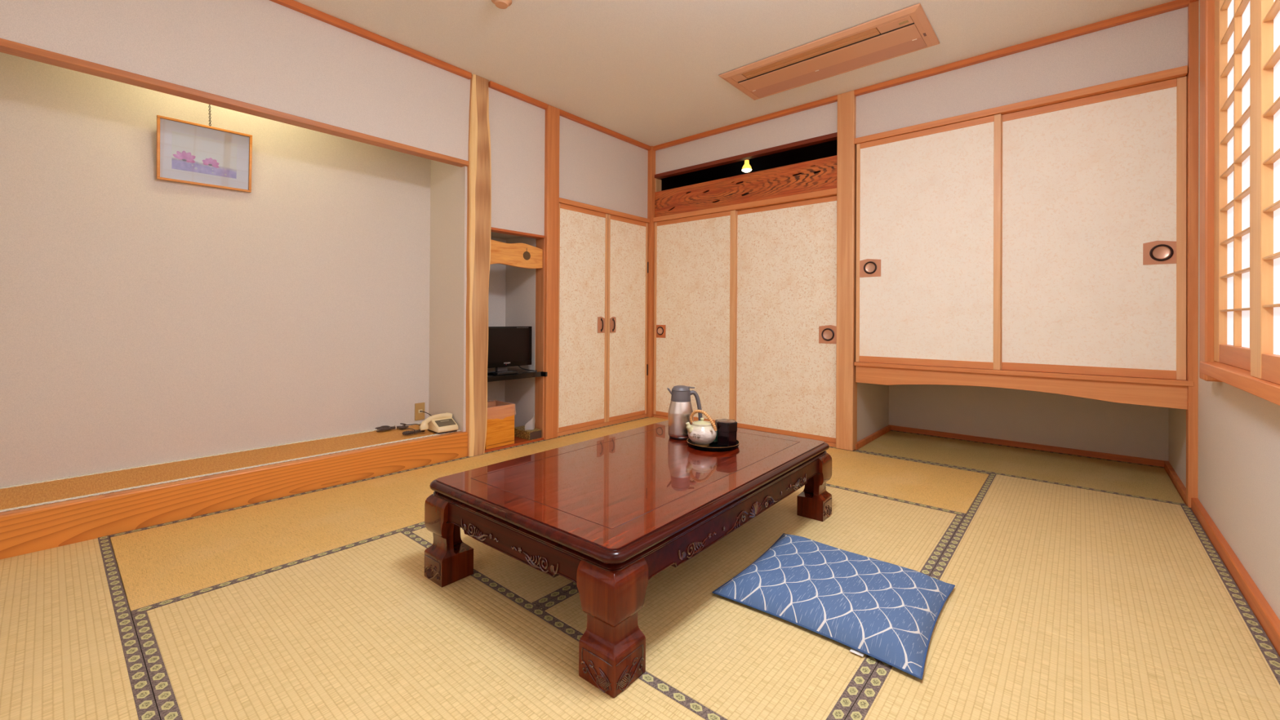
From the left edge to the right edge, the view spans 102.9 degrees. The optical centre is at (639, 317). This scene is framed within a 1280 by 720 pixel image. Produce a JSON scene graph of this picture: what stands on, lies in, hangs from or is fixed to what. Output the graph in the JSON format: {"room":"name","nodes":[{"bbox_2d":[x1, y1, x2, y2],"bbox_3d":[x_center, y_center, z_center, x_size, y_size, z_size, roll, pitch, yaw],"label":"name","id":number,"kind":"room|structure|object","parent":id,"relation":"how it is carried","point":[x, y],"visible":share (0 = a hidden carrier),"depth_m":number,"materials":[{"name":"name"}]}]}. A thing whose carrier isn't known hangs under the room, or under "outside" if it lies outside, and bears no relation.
{"room":"japanese tatami room","nodes":[
{"label":"japanese tatami room","id":0,"kind":"room"},
{"bbox_2d":[0,0,648,487],"bbox_3d":[-1.516,-0.312,3.234,0.551,2.511,4.420,0,0,41],"label":"wall","id":1,"kind":"structure","parent":0,"point":[145,319],"depth_m":2.66,"materials":[{"name":"beige paint"}]},
{"bbox_2d":[156,104,252,192],"bbox_3d":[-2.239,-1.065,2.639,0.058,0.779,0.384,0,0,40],"label":"framed picture","id":2,"kind":"object","parent":1,"relation":"attached to","point":[188,152],"visible":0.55,"depth_m":2.63,"materials":[{"name":"brown wood"}]},
{"bbox_2d":[171,131,236,178],"bbox_3d":[-2.245,-0.833,2.635,0.024,0.186,0.262,0,0,40],"label":"print","id":3,"kind":"object","parent":2,"relation":"attached to","point":[193,153],"depth_m":2.63,"materials":[{"name":"pink paper"}]},
{"bbox_2d":[0,38,469,167],"bbox_3d":[-1.941,-0.996,2.356,0.076,0.028,2.525,0,0,41],"label":"trim","id":4,"kind":"structure","parent":1,"relation":"attached to","point":[6,46],"depth_m":2.29,"materials":[{"name":"brown wood"}]},
{"bbox_2d":[269,0,471,79],"bbox_3d":[-1.910,-1.556,2.327,0.031,0.034,2.515,0,0,41],"label":"trim","id":5,"kind":"structure","parent":1,"relation":"attached to","point":[294,5],"depth_m":2.80,"materials":[{"name":"brown wood"}]},
{"bbox_2d":[414,402,424,420],"bbox_3d":[-1.520,0.652,3.524,0.010,0.118,0.070,0,0,41],"label":"wall socket","id":6,"kind":"object","parent":1,"relation":"attached to","point":[419,415],"visible":1,"depth_m":3.52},
{"bbox_2d":[465,74,491,456],"bbox_3d":[-1.096,-0.334,3.371,0.154,2.460,0.164,0,0,41],"label":"post","id":7,"kind":"object","parent":1,"relation":"attached to","point":[479,168],"visible":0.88,"depth_m":3.31,"materials":[{"name":"brown wood"}]},
{"bbox_2d":[489,239,542,268],"bbox_3d":[-0.878,-0.436,3.588,0.033,0.178,0.459,0,0,41],"label":"board","id":8,"kind":"object","parent":7,"relation":"attached to","point":[523,255],"visible":0.87,"depth_m":3.58,"materials":[{"name":"brown wood"}]},
{"bbox_2d":[487,367,547,382],"bbox_3d":[-1.051,0.414,3.678,0.500,0.035,0.566,0,0,41],"label":"shelf","id":9,"kind":"object","parent":1,"relation":"attached to","point":[522,373],"visible":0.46,"depth_m":3.60,"materials":[{"name":"black paint"}]},
{"bbox_2d":[493,370,518,375],"bbox_3d":[-0.925,0.387,3.537,0.040,0.018,0.180,0,0,37],"label":"remote control","id":10,"kind":"object","parent":9,"relation":"on","point":[510,371],"visible":1,"depth_m":3.52,"materials":[{"name":"black plastic"}]},
{"bbox_2d":[487,326,537,373],"bbox_3d":[-0.970,0.231,3.635,0.491,0.329,0.148,1,0,-42],"label":"television","id":11,"kind":"object","parent":9,"relation":"on","point":[508,346],"visible":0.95,"depth_m":3.62,"materials":[{"name":"black plastic"}]},
{"bbox_2d":[488,80,547,109],"bbox_3d":[-0.845,-1.545,3.564,0.031,0.034,0.480,0,0,41],"label":"trim","id":12,"kind":"structure","parent":1,"relation":"attached to","point":[492,85],"depth_m":3.54,"materials":[{"name":"brown wood"}]},
{"bbox_2d":[490,226,545,239],"bbox_3d":[-0.887,-0.591,3.582,0.076,0.017,0.505,0,0,41],"label":"trim","id":13,"kind":"structure","parent":1,"relation":"attached to","point":[492,229],"depth_m":3.57,"materials":[{"name":"brown wood"}]},
{"bbox_2d":[534,238,545,437],"bbox_3d":[-0.733,0.160,3.786,0.099,1.482,0.034,0,0,41],"label":"trim","id":14,"kind":"structure","parent":1,"relation":"attached to","point":[540,243],"depth_m":3.77,"materials":[{"name":"brown wood"}]},
{"bbox_2d":[543,104,559,439],"bbox_3d":[-0.685,-0.330,3.809,0.110,2.460,0.113,0,0,41],"label":"square post","id":15,"kind":"object","parent":1,"relation":"attached to","point":[552,113],"visible":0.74,"depth_m":3.77,"materials":[{"name":"orange wood"}]},
{"bbox_2d":[557,203,608,432],"bbox_3d":[-0.447,0.006,4.037,0.047,1.731,0.541,0,0,41],"label":"door","id":16,"kind":"structure","parent":1,"relation":"in","point":[583,233],"depth_m":4.04,"materials":[{"name":"paper"}]},
{"bbox_2d":[557,413,647,436],"bbox_3d":[-0.296,0.905,4.269,0.064,0.060,1.113,0,0,41],"label":"trim","id":17,"kind":"structure","parent":1,"relation":"attached to","point":[613,422],"depth_m":4.19,"materials":[{"name":"brown wood"}]},
{"bbox_2d":[559,197,649,222],"bbox_3d":[-0.278,-0.877,4.271,0.082,0.035,1.113,0,0,41],"label":"trim","id":18,"kind":"structure","parent":1,"relation":"attached to","point":[563,201],"depth_m":4.17,"materials":[{"name":"brown wood"}]},
{"bbox_2d":[560,109,650,150],"bbox_3d":[-0.249,-1.539,4.255,0.031,0.034,1.115,0,0,41],"label":"trim","id":19,"kind":"structure","parent":1,"relation":"attached to","point":[563,113],"depth_m":4.17,"materials":[{"name":"brown wood"}]},
{"bbox_2d":[606,213,648,422],"bbox_3d":[-0.098,0.010,4.442,0.047,1.731,0.520,0,0,41],"label":"door","id":20,"kind":"structure","parent":1,"relation":"in","point":[627,367],"depth_m":4.43,"materials":[{"name":"paper"}]},
{"bbox_2d":[646,146,655,417],"bbox_3d":[0.107,-0.322,4.663,0.056,2.460,0.076,0,0,41],"label":"post","id":21,"kind":"object","parent":1,"relation":"attached to","point":[651,153],"visible":0.76,"depth_m":4.63,"materials":[{"name":"orange wood"}]},
{"bbox_2d":[484,436,544,453],"bbox_3d":[-1.062,0.915,3.696,0.481,0.066,0.590,0,0,41],"label":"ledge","id":22,"kind":"object","parent":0,"point":[517,441],"visible":0.2,"depth_m":3.59,"materials":[{"name":"brown wood"}]},
{"bbox_2d":[484,400,514,449],"bbox_3d":[-1.035,0.734,3.550,0.244,0.294,0.245,0,0,41],"label":"waste bin","id":23,"kind":"object","parent":22,"relation":"on","point":[500,415],"visible":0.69,"depth_m":3.48,"materials":[{"name":"brown wood"}]},
{"bbox_2d":[514,413,542,439],"bbox_3d":[-0.836,0.791,3.763,0.216,0.183,0.109,0,0,41],"label":"tissue box","id":24,"kind":"object","parent":22,"relation":"on","point":[528,432],"visible":0.98,"depth_m":3.72,"materials":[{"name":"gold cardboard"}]},
{"bbox_2d":[293,0,1175,146],"bbox_3d":[0.005,-1.604,1.856,3.660,0.080,4.500,0,0,41],"label":"ceiling","id":25,"kind":"structure","parent":0,"point":[646,72],"depth_m":2.85,"materials":[{"name":"paint"}]},
{"bbox_2d":[491,0,511,8],"bbox_3d":[-0.680,-1.547,2.505,0.100,0.036,0.100,0,0,41],"label":"ceiling sensor","id":26,"kind":"object","parent":25,"relation":"attached to","point":[502,4],"visible":1,"depth_m":2.50,"materials":[{"name":"plastic"}]},
{"bbox_2d":[718,3,939,100],"bbox_3d":[1.097,-1.537,3.075,1.160,0.022,0.477,0,0,41],"label":"air conditioner","id":27,"kind":"object","parent":25,"relation":"attached to","point":[907,30],"visible":1,"depth_m":2.97,"materials":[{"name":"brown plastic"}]},
{"bbox_2d":[751,36,927,97],"bbox_3d":[1.186,-1.534,3.173,1.040,0.007,0.130,0,0,41],"label":"grille","id":28,"kind":"object","parent":27,"relation":"attached to","point":[917,43],"depth_m":3.12,"materials":[{"name":"brown wood"}]},
{"bbox_2d":[659,139,837,202],"bbox_3d":[1.062,-1.125,4.617,1.980,0.680,1.050,0,0,41],"label":"ceiling","id":29,"kind":"structure","parent":0,"point":[829,148],"depth_m":4.78,"materials":[{"name":"black"}]},
{"bbox_2d":[742,159,751,172],"bbox_3d":[0.906,-1.329,4.325,0.100,0.198,0.100,0,0,41],"label":"spot lamp","id":30,"kind":"object","parent":29,"relation":"attached to","point":[746,167],"visible":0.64,"depth_m":4.30,"materials":[{"name":"yellow glass"}]},
{"bbox_2d":[655,6,1187,488],"bbox_3d":[1.724,-0.290,3.917,3.560,2.511,0.956,0,0,41],"label":"wall","id":31,"kind":"structure","parent":0,"point":[1158,42],"depth_m":3.32,"materials":[{"name":"beige paint"}]},
{"bbox_2d":[655,177,661,191],"bbox_3d":[0.138,-1.200,4.716,0.090,0.140,0.086,0,0,41],"label":"trim","id":32,"kind":"structure","parent":31,"relation":"attached to","point":[658,182],"depth_m":4.68,"materials":[{"name":"brown wood"}]},
{"bbox_2d":[653,209,736,423],"bbox_3d":[0.447,0.012,4.370,0.835,1.744,0.027,0,0,41],"label":"door","id":33,"kind":"structure","parent":31,"relation":"in","point":[695,257],"depth_m":4.33,"materials":[{"name":"paper"}]},
{"bbox_2d":[657,327,662,333],"bbox_3d":[0.182,0.124,4.587,0.058,0.058,0.006,0,0,41],"label":"door handle","id":34,"kind":"object","parent":33,"relation":"on","point":[660,329],"depth_m":4.59,"materials":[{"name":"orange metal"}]},
{"bbox_2d":[653,187,836,222],"bbox_3d":[0.772,-0.881,4.122,1.657,0.040,0.076,0,0,41],"label":"trim","id":35,"kind":"structure","parent":31,"relation":"attached to","point":[833,192],"depth_m":3.97,"materials":[{"name":"brown wood"}]},
{"bbox_2d":[654,155,836,217],"bbox_3d":[0.770,-1.018,4.116,1.652,0.234,0.028,0,0,41],"label":"plank","id":36,"kind":"object","parent":35,"relation":"on","point":[781,181],"visible":1,"depth_m":4.01,"materials":[{"name":"brown wood"}]},
{"bbox_2d":[653,414,835,447],"bbox_3d":[0.768,0.914,4.123,1.657,0.054,0.054,0,0,41],"label":"trim","id":37,"kind":"structure","parent":31,"relation":"attached to","point":[830,444],"depth_m":3.99,"materials":[{"name":"brown wood"}]},
{"bbox_2d":[653,94,837,151],"bbox_3d":[0.752,-1.533,4.112,1.675,0.034,0.034,0,0,41],"label":"trim","id":38,"kind":"structure","parent":31,"relation":"attached to","point":[833,99],"depth_m":3.99,"materials":[{"name":"brown wood"}]},
{"bbox_2d":[654,132,837,179],"bbox_3d":[0.761,-1.281,4.144,1.702,0.031,0.062,0,0,41],"label":"trim","id":39,"kind":"structure","parent":31,"relation":"attached to","point":[833,136],"depth_m":4.01,"materials":[{"name":"brown wood"}]},
{"bbox_2d":[735,195,836,443],"bbox_3d":[1.080,0.014,3.860,0.840,1.744,0.027,0,0,41],"label":"door","id":40,"kind":"structure","parent":31,"relation":"in","point":[786,298],"depth_m":3.83,"materials":[{"name":"paper"}]},
{"bbox_2d":[822,329,832,339],"bbox_3d":[1.337,0.124,3.628,0.069,0.069,0.006,0,0,41],"label":"door handle","id":41,"kind":"object","parent":40,"relation":"on","point":[827,334],"depth_m":3.63,"materials":[{"name":"orange metal"}]},
{"bbox_2d":[835,90,857,450],"bbox_3d":[1.439,-0.318,3.544,0.115,2.460,0.094,0,0,41],"label":"pillar","id":42,"kind":"structure","parent":31,"relation":"attached to","point":[846,384],"depth_m":3.50,"materials":[{"name":"brown wood"}]},
{"bbox_2d":[855,113,1001,369],"bbox_3d":[1.785,-0.437,3.220,0.809,1.484,0.027,0,0,41],"label":"door","id":43,"kind":"structure","parent":31,"relation":"in","point":[928,286],"depth_m":3.19,"materials":[{"name":"paper"}]},
{"bbox_2d":[865,262,875,272],"bbox_3d":[1.542,-0.330,3.418,0.064,0.064,0.006,0,0,41],"label":"door handle","id":44,"kind":"object","parent":43,"relation":"on","point":[869,267],"depth_m":3.42,"materials":[{"name":"orange metal"}]},
{"bbox_2d":[853,424,1187,506],"bbox_3d":[2.364,0.914,3.332,1.602,0.066,0.870,0,0,41],"label":"baseboard","id":45,"kind":"structure","parent":31,"relation":"attached to","point":[1177,482],"depth_m":3.51,"materials":[{"name":"brown wood"}]},
{"bbox_2d":[854,65,1187,144],"bbox_3d":[2.078,-1.199,3.000,1.560,0.038,0.076,0,0,41],"label":"trim","id":46,"kind":"structure","parent":31,"relation":"attached to","point":[1180,72],"depth_m":2.82,"materials":[{"name":"brown wood"}]},
{"bbox_2d":[855,365,1187,409],"bbox_3d":[2.067,0.390,2.982,1.552,0.117,0.030,0,0,41],"label":"board","id":47,"kind":"object","parent":31,"relation":"attached to","point":[1136,393],"visible":0.97,"depth_m":2.81,"materials":[{"name":"brown wood"}]},
{"bbox_2d":[853,0,1189,96],"bbox_3d":[2.075,-1.530,2.973,1.600,0.034,0.034,0,0,41],"label":"trim","id":48,"kind":"structure","parent":31,"relation":"attached to","point":[1177,4],"depth_m":2.85,"materials":[{"name":"brown wood"}]},
{"bbox_2d":[853,361,1194,386],"bbox_3d":[2.078,0.319,2.982,1.575,0.024,0.082,0,0,41],"label":"trim","id":49,"kind":"structure","parent":31,"relation":"attached to","point":[1050,375],"depth_m":2.81,"materials":[{"name":"brown wood"}]},
{"bbox_2d":[1000,75,1186,380],"bbox_3d":[2.379,-0.435,2.742,0.766,1.484,0.027,0,0,41],"label":"door","id":50,"kind":"structure","parent":31,"relation":"in","point":[1094,190],"depth_m":2.70,"materials":[{"name":"paper"}]},
{"bbox_2d":[1152,246,1170,258],"bbox_3d":[2.599,-0.321,2.542,0.064,0.064,0.006,0,0,41],"label":"door handle","id":51,"kind":"object","parent":50,"relation":"on","point":[1158,252],"depth_m":2.54,"materials":[{"name":"orange metal"}]},
{"bbox_2d":[1197,0,1279,619],"bbox_3d":[1.310,-0.305,0.793,0.090,2.511,4.410,0,0,41],"label":"wall","id":52,"kind":"structure","parent":0,"point":[1238,477],"depth_m":1.75,"materials":[{"name":"beige paint"}]},
{"bbox_2d":[1186,0,1198,507],"bbox_3d":[2.675,-0.315,2.469,0.034,2.460,0.070,0,0,41],"label":"post","id":53,"kind":"object","parent":52,"relation":"attached to","point":[1192,266],"visible":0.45,"depth_m":2.44,"materials":[{"name":"orange wood"}]},
{"bbox_2d":[1199,0,1222,382],"bbox_3d":[2.335,-0.646,2.072,0.068,1.806,0.130,0,0,41],"label":"trim","id":54,"kind":"structure","parent":52,"relation":"attached to","point":[1206,7],"depth_m":2.04,"materials":[{"name":"orange wood"}]},
{"bbox_2d":[1213,0,1250,371],"bbox_3d":[2.037,-0.595,1.721,0.026,1.532,0.840,0,0,41],"label":"window","id":55,"kind":"structure","parent":52,"relation":"in","point":[1232,142],"depth_m":1.85,"materials":[{"name":"paper"}]},
{"bbox_2d":[1191,497,1279,656],"bbox_3d":[1.245,0.889,0.798,0.032,0.082,4.348,0,0,41],"label":"baseboard","id":56,"kind":"structure","parent":52,"relation":"attached to","point":[1268,620],"depth_m":1.70,"materials":[{"name":"brown wood"}]},
{"bbox_2d":[1200,361,1279,405],"bbox_3d":[1.172,0.184,0.743,0.092,0.043,3.240,0,0,41],"label":"trim","id":57,"kind":"structure","parent":52,"relation":"attached to","point":[1239,378],"depth_m":1.49,"materials":[{"name":"brown wood"}]},
{"bbox_2d":[1250,0,1279,384],"bbox_3d":[1.489,-0.601,1.137,0.026,1.532,0.840,0,0,41],"label":"window","id":58,"kind":"structure","parent":52,"relation":"in","point":[1264,14],"depth_m":1.38,"materials":[{"name":"paper"}]},
{"bbox_3d":[0.091,1.006,2.392,4.220,0.108,5.460,0,0,41],"label":"floor","id":59,"kind":"structure","parent":0,"visible":0},
{"bbox_2d":[0,535,159,719],"bbox_3d":[-1.800,0.910,1.164,1.714,0.053,0.908,0,0,41],"label":"mat","id":60,"kind":"object","parent":59,"relation":"on","point":[70,649],"visible":1,"depth_m":1.39,"materials":[{"name":"wicker"}]},
{"bbox_2d":[0,431,467,559],"bbox_3d":[-1.950,0.829,2.345,0.052,0.198,2.522,0,0,41],"label":"beam","id":61,"kind":"structure","parent":59,"relation":"on","point":[38,528],"depth_m":2.29,"materials":[{"name":"orange wood"}]},
{"bbox_2d":[109,452,509,617],"bbox_3d":[-1.265,0.918,2.452,0.844,0.053,1.738,0,0,41],"label":"mat","id":62,"kind":"object","parent":59,"relation":"on","point":[160,565],"visible":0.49,"depth_m":2.09,"materials":[{"name":"wicker"}]},
{"bbox_2d":[132,529,727,719],"bbox_3d":[-0.584,0.917,1.261,1.738,0.053,0.822,0,0,41],"label":"mat","id":63,"kind":"object","parent":59,"relation":"on","point":[361,632],"visible":0.85,"depth_m":1.35,"materials":[{"name":"wicker"}]},
{"bbox_2d":[408,524,577,606],"bbox_3d":[-0.075,0.925,2.520,0.868,0.053,1.746,0,0,41],"label":"mat","id":64,"kind":"object","parent":59,"relation":"on","point":[538,588],"visible":0.15,"depth_m":1.77,"materials":[{"name":"wicker"}]},
{"bbox_2d":[424,420,831,697],"bbox_3d":[0.069,0.731,2.048,0.892,0.333,1.491,0,0,39],"label":"table","id":65,"kind":"object","parent":64,"relation":"on","point":[606,515],"visible":0.94,"depth_m":1.61,"materials":[{"name":"brown wood"}]},
{"bbox_2d":[666,385,702,439],"bbox_3d":[0.204,0.444,2.405,0.147,0.244,0.118,0,0,-32],"label":"jug","id":66,"kind":"object","parent":65,"relation":"on","point":[680,410],"visible":0.77,"depth_m":2.35,"materials":[{"name":"silver metal"}]},
{"bbox_2d":[686,438,739,451],"bbox_3d":[0.322,0.557,2.250,0.232,0.020,0.232,0,0,41],"label":"round tray","id":67,"kind":"object","parent":65,"relation":"on","point":[713,446],"visible":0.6,"depth_m":2.17,"materials":[{"name":"paint"}]},
{"bbox_2d":[685,409,716,446],"bbox_3d":[0.268,0.483,2.239,0.138,0.154,0.128,0,0,0],"label":"teapot","id":68,"kind":"object","parent":67,"relation":"on","point":[702,433],"visible":1,"depth_m":2.20,"materials":[{"name":"ceramic"}]},
{"bbox_2d":[715,418,737,446],"bbox_3d":[0.381,0.509,2.257,0.089,0.102,0.101,0,0,-2],"label":"caddy","id":69,"kind":"object","parent":67,"relation":"on","point":[726,429],"visible":0.92,"depth_m":2.22,"materials":[{"name":"paint"}]},
{"bbox_2d":[488,417,668,459],"bbox_3d":[-0.143,0.930,3.756,0.844,0.053,1.698,0,0,41],"label":"mat","id":70,"kind":"object","parent":59,"relation":"on","point":[520,451],"visible":0.28,"depth_m":3.76,"materials":[{"name":"wicker"}]},
{"bbox_2d":[537,484,964,719],"bbox_3d":[0.585,0.927,1.952,0.868,0.053,1.746,0,0,41],"label":"mat","id":71,"kind":"object","parent":59,"relation":"on","point":[739,661],"visible":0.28,"depth_m":1.50,"materials":[{"name":"wicker"}]},
{"bbox_2d":[711,533,955,679],"bbox_3d":[0.641,0.870,1.674,0.630,0.059,0.581,0,0,41],"label":"floor cushion","id":72,"kind":"object","parent":71,"relation":"on","point":[888,613],"visible":1,"depth_m":1.56,"materials":[{"name":"fabric"}]},
{"bbox_2d":[826,446,990,515],"bbox_3d":[1.108,0.935,3.227,1.738,0.053,0.866,0,0,41],"label":"mat","id":73,"kind":"object","parent":59,"relation":"on","point":[953,490],"visible":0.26,"depth_m":2.85,"materials":[{"name":"wicker"}]},
{"bbox_2d":[855,430,1186,505],"bbox_3d":[2.345,0.943,3.311,1.552,0.053,0.869,0,0,41],"label":"mat","id":74,"kind":"object","parent":59,"relation":"on","point":[1152,482],"visible":0.73,"depth_m":3.17,"materials":[{"name":"wicker"}]},
{"bbox_2d":[844,600,1279,719],"bbox_3d":[0.668,0.923,0.768,0.799,0.053,1.708,0,0,41],"label":"mat","id":75,"kind":"object","parent":59,"relation":"on","point":[980,665],"visible":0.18,"depth_m":1.25,"materials":[{"name":"wicker"}]},
{"bbox_2d":[929,473,1279,705],"bbox_3d":[1.790,0.934,2.071,0.799,0.053,1.728,0,0,41],"label":"mat","id":76,"kind":"object","parent":59,"relation":"on","point":[1138,579],"visible":0.75,"depth_m":1.76,"materials":[{"name":"wicker"}]},
{"bbox_3d":[-2.169,0.860,2.518,0.510,0.155,2.500,0,0,41],"label":"floor","id":77,"kind":"structure","parent":0,"visible":0},
{"bbox_2d":[0,422,460,512],"bbox_3d":[-2.134,0.753,2.494,0.421,0.058,2.488,0,0,41],"label":"mat","id":78,"kind":"object","parent":77,"relation":"on","point":[25,495],"visible":0.59,"depth_m":2.44,"materials":[{"name":"brown wood"}]},
{"bbox_2d":[375,422,420,431],"bbox_3d":[-1.539,0.715,3.307,0.318,0.042,0.141,0,0,-25],"label":"cable bundle","id":79,"kind":"object","parent":78,"relation":"on","point":[384,428],"visible":0.96,"depth_m":3.31,"materials":[{"name":"grey plastic"}]},
{"bbox_2d":[402,410,457,435],"bbox_3d":[-1.335,0.678,3.350,0.317,0.107,0.392,0,0,-7],"label":"telephone","id":80,"kind":"object","parent":78,"relation":"on","point":[443,423],"visible":1,"depth_m":3.24,"materials":[{"name":"beige plastic"}]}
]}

